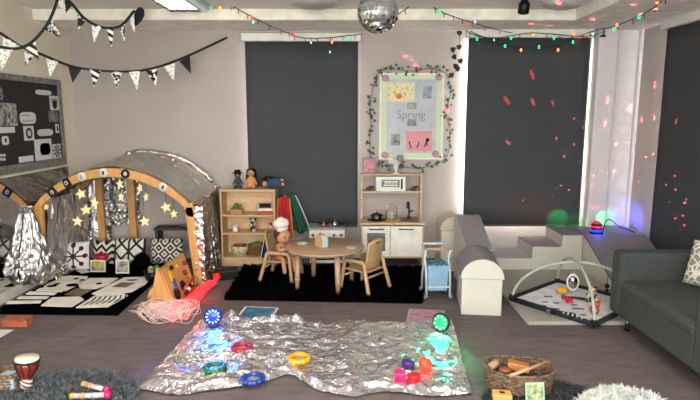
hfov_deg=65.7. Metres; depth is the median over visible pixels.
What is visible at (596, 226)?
light
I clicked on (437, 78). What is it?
paper flower
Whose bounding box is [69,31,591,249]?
wall
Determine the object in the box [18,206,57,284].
curtain
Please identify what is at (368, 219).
cooktop
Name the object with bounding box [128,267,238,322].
lamp
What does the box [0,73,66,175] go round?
display board
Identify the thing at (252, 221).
figure
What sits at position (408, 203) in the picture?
tap
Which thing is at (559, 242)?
steps
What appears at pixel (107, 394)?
rainstick
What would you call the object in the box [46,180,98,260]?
curtain
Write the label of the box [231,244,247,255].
fabric basket
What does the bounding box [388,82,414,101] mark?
picture
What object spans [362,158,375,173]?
book
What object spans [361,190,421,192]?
shelf
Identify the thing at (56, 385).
shaggy rug
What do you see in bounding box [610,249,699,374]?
sofa
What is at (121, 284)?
card
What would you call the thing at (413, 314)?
sheet
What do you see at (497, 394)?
wood block
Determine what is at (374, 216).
pot
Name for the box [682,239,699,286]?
cushion
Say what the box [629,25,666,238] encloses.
wall
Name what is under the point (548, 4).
dome lamp
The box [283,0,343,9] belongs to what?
dome lamp
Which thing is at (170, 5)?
ceiling light
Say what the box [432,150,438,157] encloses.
paper flower
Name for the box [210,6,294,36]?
string
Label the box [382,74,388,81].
paper flower
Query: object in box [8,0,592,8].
ceiling
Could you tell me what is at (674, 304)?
seat cushion
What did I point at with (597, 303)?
fox
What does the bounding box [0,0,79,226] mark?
wall
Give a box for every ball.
[357,0,398,33]
[418,356,431,370]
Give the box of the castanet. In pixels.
[498,366,511,373]
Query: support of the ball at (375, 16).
hanging from the ceiling
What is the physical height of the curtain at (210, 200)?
0.860 m
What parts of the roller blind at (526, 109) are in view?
chain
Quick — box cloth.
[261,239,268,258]
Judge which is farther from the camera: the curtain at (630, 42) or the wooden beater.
the curtain at (630, 42)
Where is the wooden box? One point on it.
(515, 365)
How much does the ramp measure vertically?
0.422 m
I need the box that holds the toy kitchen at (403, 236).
[360,173,424,265]
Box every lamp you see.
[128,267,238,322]
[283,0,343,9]
[536,0,590,9]
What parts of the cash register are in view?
drawer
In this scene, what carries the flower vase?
on the toy kitchen at (403, 236)
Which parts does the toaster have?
panel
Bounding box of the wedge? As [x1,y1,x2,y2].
[454,214,491,279]
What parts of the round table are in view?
leg, leg, leg, leg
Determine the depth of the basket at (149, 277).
5.54 m
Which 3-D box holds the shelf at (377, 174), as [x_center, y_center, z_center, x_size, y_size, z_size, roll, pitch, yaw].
[0.475,-0.298,6.248,0.700,0.018,0.140,0,9,0]
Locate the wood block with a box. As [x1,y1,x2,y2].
[492,389,511,399]
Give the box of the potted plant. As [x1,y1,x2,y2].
[230,203,243,213]
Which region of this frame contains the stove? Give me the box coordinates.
[308,223,345,264]
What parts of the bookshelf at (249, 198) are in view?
panel, shelf, shelf, shelf, panel, panel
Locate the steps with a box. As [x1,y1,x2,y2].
[492,225,582,269]
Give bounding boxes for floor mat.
[502,269,610,291]
[502,291,624,324]
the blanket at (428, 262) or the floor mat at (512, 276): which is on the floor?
the floor mat at (512, 276)
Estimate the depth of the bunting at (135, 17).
4.82 m
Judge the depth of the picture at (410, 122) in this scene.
6.31 m
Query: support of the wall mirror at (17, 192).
attached to the wall at (17, 22)
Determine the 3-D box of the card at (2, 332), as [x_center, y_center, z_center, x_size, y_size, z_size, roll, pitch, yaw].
[-2.879,1.073,4.172,0.354,0.002,0.377,0,9,0]
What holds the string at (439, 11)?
hanging from the ceiling
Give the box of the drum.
[13,353,40,390]
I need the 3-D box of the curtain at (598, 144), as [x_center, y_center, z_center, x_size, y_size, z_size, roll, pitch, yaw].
[2.870,-0.598,6.282,0.220,2.660,0.200,0,9,0]
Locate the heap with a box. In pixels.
[55,266,75,279]
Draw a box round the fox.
[589,300,600,313]
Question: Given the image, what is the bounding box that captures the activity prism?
[147,253,195,307]
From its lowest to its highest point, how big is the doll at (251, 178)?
0.231 m
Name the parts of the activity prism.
panel, knob, knob, abacus frame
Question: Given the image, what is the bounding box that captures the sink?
[400,218,418,221]
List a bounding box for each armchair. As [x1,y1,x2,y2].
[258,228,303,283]
[340,238,391,295]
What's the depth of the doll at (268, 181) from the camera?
6.13 m
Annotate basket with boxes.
[143,267,160,281]
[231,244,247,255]
[248,241,262,256]
[482,355,555,396]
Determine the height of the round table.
0.410 m
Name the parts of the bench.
leg, seat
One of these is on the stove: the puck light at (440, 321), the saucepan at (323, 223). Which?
the saucepan at (323, 223)
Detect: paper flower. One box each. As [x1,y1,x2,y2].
[381,151,388,158]
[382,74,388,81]
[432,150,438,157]
[435,73,442,80]
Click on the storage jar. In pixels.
(234, 227)
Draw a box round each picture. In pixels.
[91,261,103,270]
[117,261,127,271]
[364,160,373,171]
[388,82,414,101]
[391,134,399,145]
[406,131,431,150]
[407,102,416,109]
[407,119,416,125]
[423,86,431,98]
[527,384,542,398]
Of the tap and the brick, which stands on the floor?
the brick
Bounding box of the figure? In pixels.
[250,218,255,231]
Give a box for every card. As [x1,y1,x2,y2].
[0,330,12,336]
[64,288,91,295]
[76,269,89,272]
[112,282,134,286]
[525,382,544,399]
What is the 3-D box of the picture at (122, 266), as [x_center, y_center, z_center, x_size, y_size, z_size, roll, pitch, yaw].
[-2.457,0.719,5.847,0.115,0.117,0.018,0,9,-3]
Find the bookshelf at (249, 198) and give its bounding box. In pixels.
[219,187,277,265]
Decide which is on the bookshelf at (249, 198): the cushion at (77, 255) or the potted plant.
the potted plant
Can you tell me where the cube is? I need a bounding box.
[394,369,405,382]
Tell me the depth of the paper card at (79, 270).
5.96 m
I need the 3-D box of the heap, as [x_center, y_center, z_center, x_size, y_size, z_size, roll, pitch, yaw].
[-3.104,0.750,5.813,0.153,0.100,0.420,0,9,0]
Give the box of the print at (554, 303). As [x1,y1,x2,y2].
[543,296,583,312]
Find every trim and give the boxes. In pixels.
[32,0,699,30]
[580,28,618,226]
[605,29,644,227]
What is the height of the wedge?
0.668 m
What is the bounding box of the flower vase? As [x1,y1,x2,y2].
[388,154,403,173]
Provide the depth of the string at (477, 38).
5.99 m
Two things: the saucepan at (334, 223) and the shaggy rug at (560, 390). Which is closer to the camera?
the shaggy rug at (560, 390)
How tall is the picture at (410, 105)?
0.080 m
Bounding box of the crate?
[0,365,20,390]
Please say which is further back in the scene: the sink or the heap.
the sink
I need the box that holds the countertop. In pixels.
[360,216,424,224]
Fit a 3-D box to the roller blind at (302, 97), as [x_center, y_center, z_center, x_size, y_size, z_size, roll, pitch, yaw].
[-0.549,-0.777,6.275,1.342,2.225,0.100,0,9,0]
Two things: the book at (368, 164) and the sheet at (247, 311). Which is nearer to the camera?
the sheet at (247, 311)
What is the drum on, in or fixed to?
on the shaggy rug at (56, 385)
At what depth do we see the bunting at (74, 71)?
5.23 m
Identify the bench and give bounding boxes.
[153,223,187,238]
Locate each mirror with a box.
[0,166,69,293]
[566,268,578,290]
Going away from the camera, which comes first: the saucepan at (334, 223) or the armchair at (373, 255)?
the armchair at (373, 255)
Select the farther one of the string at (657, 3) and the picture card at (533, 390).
the string at (657, 3)
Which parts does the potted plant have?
wooden pot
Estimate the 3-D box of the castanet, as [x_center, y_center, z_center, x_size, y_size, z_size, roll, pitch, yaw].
[0.960,1.060,3.350,0.084,0.045,0.084,0,9,0]
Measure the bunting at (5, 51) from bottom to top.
0.693 m
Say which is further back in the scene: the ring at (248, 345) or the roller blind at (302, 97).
the roller blind at (302, 97)
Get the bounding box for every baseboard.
[0,284,37,304]
[89,250,434,257]
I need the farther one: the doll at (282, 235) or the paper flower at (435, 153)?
the paper flower at (435, 153)
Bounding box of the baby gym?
[508,257,617,327]
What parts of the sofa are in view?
leg, armrest, seat, armrest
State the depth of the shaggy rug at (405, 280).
5.40 m
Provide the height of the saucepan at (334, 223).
0.082 m
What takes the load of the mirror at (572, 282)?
hanging from the baby gym
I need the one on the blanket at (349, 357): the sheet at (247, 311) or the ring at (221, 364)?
the ring at (221, 364)
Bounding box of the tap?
[406,201,412,217]
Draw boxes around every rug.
[0,263,166,315]
[0,366,142,399]
[223,263,424,303]
[479,378,591,399]
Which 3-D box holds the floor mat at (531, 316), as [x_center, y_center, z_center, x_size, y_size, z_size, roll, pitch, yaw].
[2.090,0.954,4.833,1.261,0.035,0.780,0,9,0]
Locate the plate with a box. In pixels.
[345,246,356,248]
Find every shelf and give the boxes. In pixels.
[361,173,421,175]
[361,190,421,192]
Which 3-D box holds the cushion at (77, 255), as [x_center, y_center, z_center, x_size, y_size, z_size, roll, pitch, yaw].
[-3.032,0.615,5.964,0.310,0.300,0.135,-2,9,-11]
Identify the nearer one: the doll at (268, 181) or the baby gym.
the baby gym
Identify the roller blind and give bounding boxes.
[241,33,360,226]
[463,29,595,225]
[649,9,699,248]
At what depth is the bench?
6.22 m
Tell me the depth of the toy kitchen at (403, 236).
6.11 m
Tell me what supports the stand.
on the toy kitchen at (403, 236)
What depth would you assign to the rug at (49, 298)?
5.14 m
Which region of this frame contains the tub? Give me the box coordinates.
[424,260,448,290]
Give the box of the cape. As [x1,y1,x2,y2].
[277,196,292,237]
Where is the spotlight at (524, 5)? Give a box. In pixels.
[517,0,529,14]
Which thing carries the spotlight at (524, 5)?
attached to the ceiling
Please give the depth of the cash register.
6.17 m
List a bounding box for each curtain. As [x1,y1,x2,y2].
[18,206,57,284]
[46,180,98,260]
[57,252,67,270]
[87,166,140,238]
[196,187,221,280]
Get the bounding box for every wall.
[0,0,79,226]
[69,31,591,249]
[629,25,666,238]
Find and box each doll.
[232,170,243,187]
[245,168,256,188]
[262,176,284,188]
[273,217,294,273]
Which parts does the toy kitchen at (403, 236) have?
post, panel, door, panel, floor panel, door, post, panel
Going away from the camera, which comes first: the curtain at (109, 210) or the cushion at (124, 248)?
the cushion at (124, 248)
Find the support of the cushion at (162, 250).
on the rug at (49, 298)
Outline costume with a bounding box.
[285,194,308,233]
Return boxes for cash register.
[258,203,272,214]
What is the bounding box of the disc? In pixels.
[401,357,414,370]
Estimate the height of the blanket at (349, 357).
0.105 m
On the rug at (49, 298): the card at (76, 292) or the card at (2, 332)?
the card at (76, 292)
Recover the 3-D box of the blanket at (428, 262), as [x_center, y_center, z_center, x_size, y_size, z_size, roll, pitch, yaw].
[0.820,0.598,5.152,0.170,0.037,0.170,0,9,-3]
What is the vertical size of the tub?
0.240 m
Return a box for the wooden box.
[507,359,529,373]
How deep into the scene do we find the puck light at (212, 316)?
4.35 m
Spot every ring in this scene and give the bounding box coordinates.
[203,361,226,373]
[230,341,252,352]
[240,371,265,386]
[287,352,310,364]
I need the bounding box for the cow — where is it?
[585,286,597,301]
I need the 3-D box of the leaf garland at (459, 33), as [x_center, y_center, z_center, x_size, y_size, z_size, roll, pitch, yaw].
[1.203,-1.687,6.144,0.160,0.595,0.016,0,9,0]
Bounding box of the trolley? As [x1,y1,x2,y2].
[419,242,452,299]
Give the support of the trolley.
on the floor
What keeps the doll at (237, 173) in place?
on the bookshelf at (249, 198)
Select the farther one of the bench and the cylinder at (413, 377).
the bench
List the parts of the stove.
oven door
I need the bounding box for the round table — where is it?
[286,237,363,293]
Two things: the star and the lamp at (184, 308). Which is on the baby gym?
the star
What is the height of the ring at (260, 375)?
0.035 m
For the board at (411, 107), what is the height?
0.995 m
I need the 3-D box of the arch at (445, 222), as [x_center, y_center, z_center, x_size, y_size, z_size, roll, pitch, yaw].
[1.140,0.460,6.138,0.300,0.612,0.370,0,9,0]
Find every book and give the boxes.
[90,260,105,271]
[116,259,129,273]
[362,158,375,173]
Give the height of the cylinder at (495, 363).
0.068 m
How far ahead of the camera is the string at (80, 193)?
5.48 m
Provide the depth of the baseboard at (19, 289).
5.14 m
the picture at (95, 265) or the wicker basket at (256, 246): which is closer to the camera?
the picture at (95, 265)
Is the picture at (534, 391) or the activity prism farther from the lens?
the activity prism
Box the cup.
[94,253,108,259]
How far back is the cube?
3.43 m
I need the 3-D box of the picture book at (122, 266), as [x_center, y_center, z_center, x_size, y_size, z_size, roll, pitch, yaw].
[-2.458,0.719,5.857,0.140,0.151,0.037,0,9,-3]
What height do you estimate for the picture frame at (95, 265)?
0.131 m
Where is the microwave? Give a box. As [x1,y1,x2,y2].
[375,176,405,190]
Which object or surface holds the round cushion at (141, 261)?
on the rug at (49, 298)
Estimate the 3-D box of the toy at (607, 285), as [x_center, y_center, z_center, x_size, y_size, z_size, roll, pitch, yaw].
[2.273,0.745,4.790,0.044,0.169,0.031,0,9,0]
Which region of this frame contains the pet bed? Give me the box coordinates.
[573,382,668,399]
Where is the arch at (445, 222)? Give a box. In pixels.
[435,211,455,270]
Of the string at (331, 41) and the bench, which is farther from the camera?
the bench
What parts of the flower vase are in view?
flower, flower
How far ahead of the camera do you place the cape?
6.19 m
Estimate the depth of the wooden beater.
3.26 m
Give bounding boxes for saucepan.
[319,220,328,226]
[330,219,339,225]
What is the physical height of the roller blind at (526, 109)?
2.255 m
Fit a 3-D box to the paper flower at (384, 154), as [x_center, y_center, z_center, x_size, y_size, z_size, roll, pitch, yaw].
[0.411,-0.528,6.360,0.084,0.086,0.018,0,9,0]
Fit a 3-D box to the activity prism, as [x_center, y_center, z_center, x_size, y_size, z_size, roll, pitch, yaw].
[-1.657,0.750,5.125,0.322,0.350,0.600,1,9,3]
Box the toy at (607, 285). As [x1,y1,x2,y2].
[604,275,609,293]
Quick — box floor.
[0,258,699,399]
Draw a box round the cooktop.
[367,218,385,221]
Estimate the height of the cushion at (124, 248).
0.291 m
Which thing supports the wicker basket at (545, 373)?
on the shaggy rug at (560, 390)
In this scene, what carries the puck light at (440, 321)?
on the blanket at (349, 357)
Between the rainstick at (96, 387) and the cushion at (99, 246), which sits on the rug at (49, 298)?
the cushion at (99, 246)
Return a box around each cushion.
[64,241,89,269]
[93,240,114,263]
[114,238,146,263]
[131,252,152,269]
[150,238,182,263]
[621,281,699,334]
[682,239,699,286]
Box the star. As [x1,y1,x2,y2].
[561,296,573,302]
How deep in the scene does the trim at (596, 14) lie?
5.47 m
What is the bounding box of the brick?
[0,315,33,326]
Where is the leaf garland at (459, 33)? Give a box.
[449,31,462,77]
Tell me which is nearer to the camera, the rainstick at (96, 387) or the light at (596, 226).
the rainstick at (96, 387)
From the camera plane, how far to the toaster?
5.34 m
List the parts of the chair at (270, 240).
leg, backrest, leg, armrest, seat, leg, leg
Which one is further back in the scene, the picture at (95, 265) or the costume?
the costume
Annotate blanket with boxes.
[138,309,471,396]
[426,259,446,264]
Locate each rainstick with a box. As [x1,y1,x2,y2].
[69,391,111,398]
[80,381,110,391]
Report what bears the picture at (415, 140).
attached to the board at (411, 107)
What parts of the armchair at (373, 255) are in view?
leg, armrest, leg, seat, leg, backrest, leg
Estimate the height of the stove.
0.455 m
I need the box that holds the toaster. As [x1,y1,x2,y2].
[315,232,327,247]
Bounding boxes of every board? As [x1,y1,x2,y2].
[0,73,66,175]
[379,73,444,159]
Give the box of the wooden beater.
[509,360,548,377]
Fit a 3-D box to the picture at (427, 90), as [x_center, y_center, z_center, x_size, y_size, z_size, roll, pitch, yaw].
[0.895,-1.245,6.262,0.101,0.142,0.005,0,9,0]
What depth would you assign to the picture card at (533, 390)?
3.21 m
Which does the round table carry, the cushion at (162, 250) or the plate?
the plate
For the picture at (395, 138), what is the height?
0.134 m
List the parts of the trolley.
frame, frame, handle, handle, frame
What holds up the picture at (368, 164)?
attached to the book at (368, 164)
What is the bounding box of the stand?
[385,204,397,218]
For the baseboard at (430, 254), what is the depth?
6.56 m
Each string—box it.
[43,177,176,225]
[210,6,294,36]
[290,34,360,52]
[434,7,511,34]
[466,31,605,43]
[470,0,665,51]
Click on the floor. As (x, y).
(588, 356)
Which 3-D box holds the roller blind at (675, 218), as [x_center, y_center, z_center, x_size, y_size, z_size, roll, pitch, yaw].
[3.220,-0.514,4.838,0.100,2.385,1.762,0,9,0]
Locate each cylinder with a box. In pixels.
[408,371,419,382]
[487,359,499,369]
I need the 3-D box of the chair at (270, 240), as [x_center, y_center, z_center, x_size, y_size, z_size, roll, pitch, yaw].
[-0.724,0.565,5.697,0.386,0.528,0.394,2,9,13]
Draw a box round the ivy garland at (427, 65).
[365,63,454,172]
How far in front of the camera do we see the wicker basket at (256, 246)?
6.25 m
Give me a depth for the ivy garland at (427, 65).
6.28 m
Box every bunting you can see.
[0,0,61,68]
[0,32,226,88]
[58,0,144,46]
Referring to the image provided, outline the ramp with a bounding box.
[567,226,655,289]
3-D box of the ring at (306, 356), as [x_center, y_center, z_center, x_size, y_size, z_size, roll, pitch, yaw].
[-0.350,1.085,3.720,0.163,0.035,0.163,4,10,25]
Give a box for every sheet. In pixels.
[239,306,278,317]
[406,309,444,321]
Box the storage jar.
[232,224,237,231]
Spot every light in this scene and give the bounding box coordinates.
[151,0,209,11]
[203,307,222,325]
[432,313,449,331]
[589,219,637,234]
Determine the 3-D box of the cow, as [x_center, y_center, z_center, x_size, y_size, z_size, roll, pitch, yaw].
[2.158,0.842,4.829,0.098,0.144,0.086,7,11,36]
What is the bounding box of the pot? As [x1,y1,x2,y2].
[370,211,383,219]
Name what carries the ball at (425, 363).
on the blanket at (349, 357)

